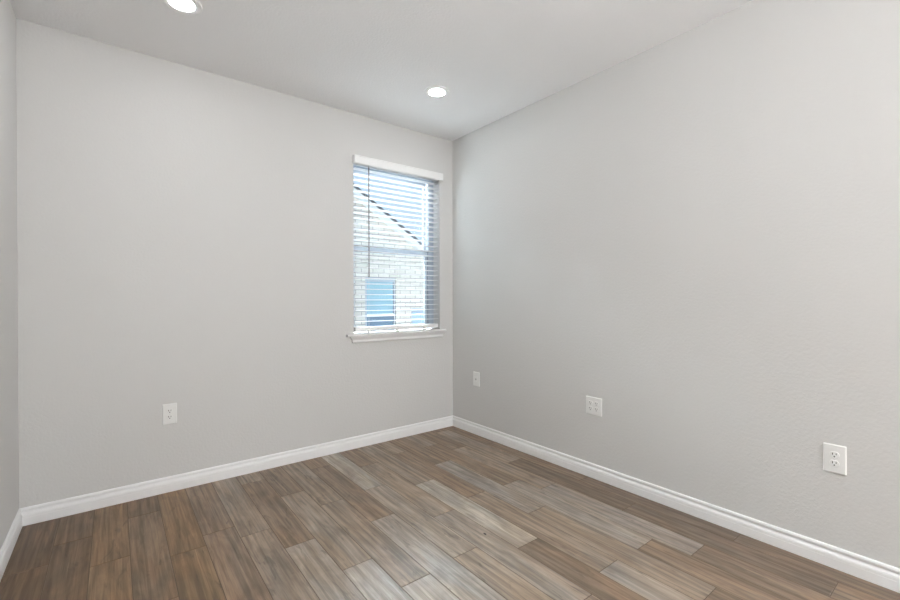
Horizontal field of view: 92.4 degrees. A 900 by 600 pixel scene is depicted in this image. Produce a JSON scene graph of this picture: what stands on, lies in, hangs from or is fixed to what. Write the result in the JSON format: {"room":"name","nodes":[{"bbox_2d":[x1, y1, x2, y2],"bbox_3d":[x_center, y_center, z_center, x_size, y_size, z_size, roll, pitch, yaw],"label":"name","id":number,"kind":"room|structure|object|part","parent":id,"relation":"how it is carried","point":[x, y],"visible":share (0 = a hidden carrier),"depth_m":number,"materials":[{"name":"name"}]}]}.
{"room":"empty room","nodes":[
{"label":"empty room","id":0,"kind":"room"},
{"bbox_2d":[0,0,18,548],"bbox_3d":[-0.377,-0.167,-0.306,0.150,2.990,6.550,0,0,-38],"label":"wall","id":1,"kind":"structure","parent":0,"point":[9,423],"depth_m":2.12,"materials":[{"name":"paint"}]},
{"bbox_2d":[0,509,22,580],"bbox_3d":[-0.355,1.179,-0.191,0.015,0.096,6.400,0,0,-38],"label":"baseboard","id":2,"kind":"structure","parent":1,"relation":"attached to","point":[6,550],"depth_m":2.08,"materials":[{"name":"paint"}]},
{"bbox_2d":[16,18,452,507],"bbox_3d":[-1.199,-0.179,3.300,3.286,2.990,0.150,0,0,-38],"label":"wall","id":3,"kind":"structure","parent":0,"point":[185,234],"depth_m":2.82,"materials":[{"name":"paint"}]},
{"bbox_2d":[162,403,176,424],"bbox_3d":[-1.784,0.725,2.745,0.080,0.130,0.009,0,0,-38],"label":"wall outlet","id":4,"kind":"object","parent":3,"relation":"attached to","point":[169,411],"visible":1,"depth_m":2.74,"materials":[{"name":"plastic"}]},
{"bbox_2d":[19,415,452,525],"bbox_3d":[-1.145,1.168,3.240,2.986,0.096,0.015,0,0,-38],"label":"baseboard","id":5,"kind":"structure","parent":3,"relation":"attached to","point":[56,509],"depth_m":2.87,"materials":[{"name":"paint"}]},
{"bbox_2d":[346,165,445,342],"bbox_3d":[-0.485,-0.411,3.827,0.990,1.524,0.191,0,0,-38],"label":"window","id":6,"kind":"structure","parent":3,"relation":"in","point":[363,337],"depth_m":3.97,"materials":[{"name":"plastic"}]},
{"bbox_3d":[-0.538,-0.773,3.886,0.769,0.690,0.020,0,0,-38],"label":"sash","id":7,"kind":"part","parent":6,"relation":"part of","materials":[{"name":"plastic"}]},
{"bbox_3d":[-0.523,-0.108,3.871,0.769,0.727,0.021,0,0,-38],"label":"sash","id":8,"kind":"part","parent":6,"relation":"part of","materials":[{"name":"plastic"}]},
{"bbox_3d":[-0.468,0.287,3.810,0.990,0.020,0.140,0,0,-38],"label":"sill","id":9,"kind":"part","parent":6,"relation":"part of","materials":[{"name":"paint"}]},
{"bbox_2d":[352,154,442,332],"bbox_3d":[-0.448,-0.453,3.799,0.895,1.456,0.112,0,0,-38],"label":"window blind","id":10,"kind":"object","parent":6,"relation":"attached to","point":[357,160],"visible":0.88,"depth_m":3.78,"materials":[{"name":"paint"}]},
{"bbox_3d":[-0.460,0.240,3.826,0.847,0.032,0.050,0,0,-38],"label":"rail","id":11,"kind":"part","parent":10,"relation":"part of","materials":[{"name":"white plastic"}]},
{"bbox_3d":[-0.480,-0.442,3.809,0.002,1.364,0.057,0,0,-38],"label":"ladder cord","id":12,"kind":"part","parent":10,"relation":"part of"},
{"bbox_3d":[-0.253,-0.443,3.986,0.002,1.364,0.057,0,0,-38],"label":"ladder cord","id":13,"kind":"part","parent":10,"relation":"part of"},
{"bbox_2d":[10,0,752,140],"bbox_3d":[0.811,-1.594,0.711,2.986,0.150,6.400,0,0,-38],"label":"ceiling","id":14,"kind":"structure","parent":0,"point":[374,59],"depth_m":2.53,"materials":[{"name":"paint"}]},
{"bbox_2d":[162,0,201,15],"bbox_3d":[-1.370,-1.515,2.202,0.183,0.008,0.183,0,0,-38],"label":"recessed light","id":15,"kind":"object","parent":14,"relation":"in","point":[186,7],"visible":1,"depth_m":2.22,"materials":[{"name":"paint"}]},
{"bbox_2d":[424,86,448,97],"bbox_3d":[-0.097,-1.522,3.158,0.183,0.008,0.183,0,0,-38],"label":"recessed light","id":16,"kind":"object","parent":14,"relation":"in","point":[432,91],"visible":1,"depth_m":3.14,"materials":[{"name":"paint"}]},
{"bbox_2d":[0,426,899,599],"bbox_3d":[0.817,1.271,0.722,2.986,0.100,6.400,0,0,-38],"label":"floor","id":17,"kind":"structure","parent":0,"point":[448,513],"depth_m":2.17,"materials":[{"name":"brown wood"}]},
{"bbox_2d":[452,0,899,567],"bbox_3d":[2.097,-0.180,1.621,0.150,2.990,6.550,0,0,-38],"label":"wall","id":18,"kind":"structure","parent":0,"point":[696,235],"depth_m":2.34,"materials":[{"name":"paint"}]},
{"bbox_2d":[473,371,479,386],"bbox_3d":[0.236,0.713,3.886,0.009,0.128,0.086,0,0,-38],"label":"wall jack","id":19,"kind":"object","parent":18,"relation":"attached to","point":[476,375],"visible":1,"depth_m":3.88,"materials":[{"name":"plastic"}]},
{"bbox_2d":[586,396,601,416],"bbox_3d":[0.978,0.722,2.935,0.009,0.122,0.123,0,0,-38],"label":"wall outlet","id":20,"kind":"object","parent":18,"relation":"attached to","point":[593,404],"visible":1,"depth_m":2.93,"materials":[{"name":"plastic"}]},
{"bbox_2d":[453,416,899,592],"bbox_3d":[1.989,1.166,1.635,0.015,0.096,6.400,0,0,-38],"label":"baseboard","id":21,"kind":"structure","parent":18,"relation":"attached to","point":[887,576],"depth_m":2.32,"materials":[{"name":"paint"}]},
{"bbox_2d":[823,442,846,475],"bbox_3d":[1.742,0.720,1.953,0.009,0.130,0.081,0,0,-38],"label":"wall outlet","id":22,"kind":"object","parent":18,"relation":"attached to","point":[834,456],"visible":1,"depth_m":1.95,"materials":[{"name":"plastic"}]},
{"bbox_2d":[829,460,838,466],"bbox_3d":[1.740,0.740,1.952,0.003,0.028,0.034,0,0,-38],"label":"receptacle","id":23,"kind":"object","parent":22,"relation":"attached to","point":[832,463],"depth_m":1.95,"materials":[{"name":"plastic"}]},
{"bbox_2d":[829,451,838,457],"bbox_3d":[1.740,0.701,1.952,0.003,0.028,0.034,0,0,-38],"label":"receptacle","id":24,"kind":"object","parent":22,"relation":"attached to","point":[832,454],"depth_m":1.95,"materials":[{"name":"plastic"}]},
{"label":"outside","id":25,"kind":"structure","parent":0,"visible":0},
{"bbox_3d":[-7.217,1.585,15.095,30.000,0.100,25.850,0,0,-38],"label":"ground","id":26,"kind":"structure","parent":25,"visible":0},
{"bbox_2d":[353,183,427,332],"bbox_3d":[-4.814,-0.666,9.179,6.460,4.435,7.130,0,0,-38],"label":"neighbor house","id":27,"kind":"structure","parent":26,"relation":"on","point":[404,316],"depth_m":7.70,"materials":[{"name":"white brick"}]},
{"bbox_3d":[-1.256,0.617,7.691,0.557,0.665,0.010,0,0,-38],"label":"pane","id":28,"kind":"part","parent":27,"relation":"part of","materials":[{"name":"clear glass"}]},
{"bbox_3d":[-1.256,-0.022,7.686,0.557,0.612,0.010,0,0,-38],"label":"pane","id":29,"kind":"part","parent":27,"relation":"part of","materials":[{"name":"teal glass"}]},
{"bbox_3d":[-1.243,0.268,7.671,0.557,0.048,0.029,0,0,-38],"label":"meeting rail","id":30,"kind":"part","parent":27,"relation":"part of","materials":[{"name":"white"}]},
{"bbox_3d":[-0.510,0.480,8.268,0.560,0.530,0.010,0,0,-38],"label":"pane","id":31,"kind":"part","parent":27,"relation":"part of","materials":[{"name":"blue glass"}]}
]}

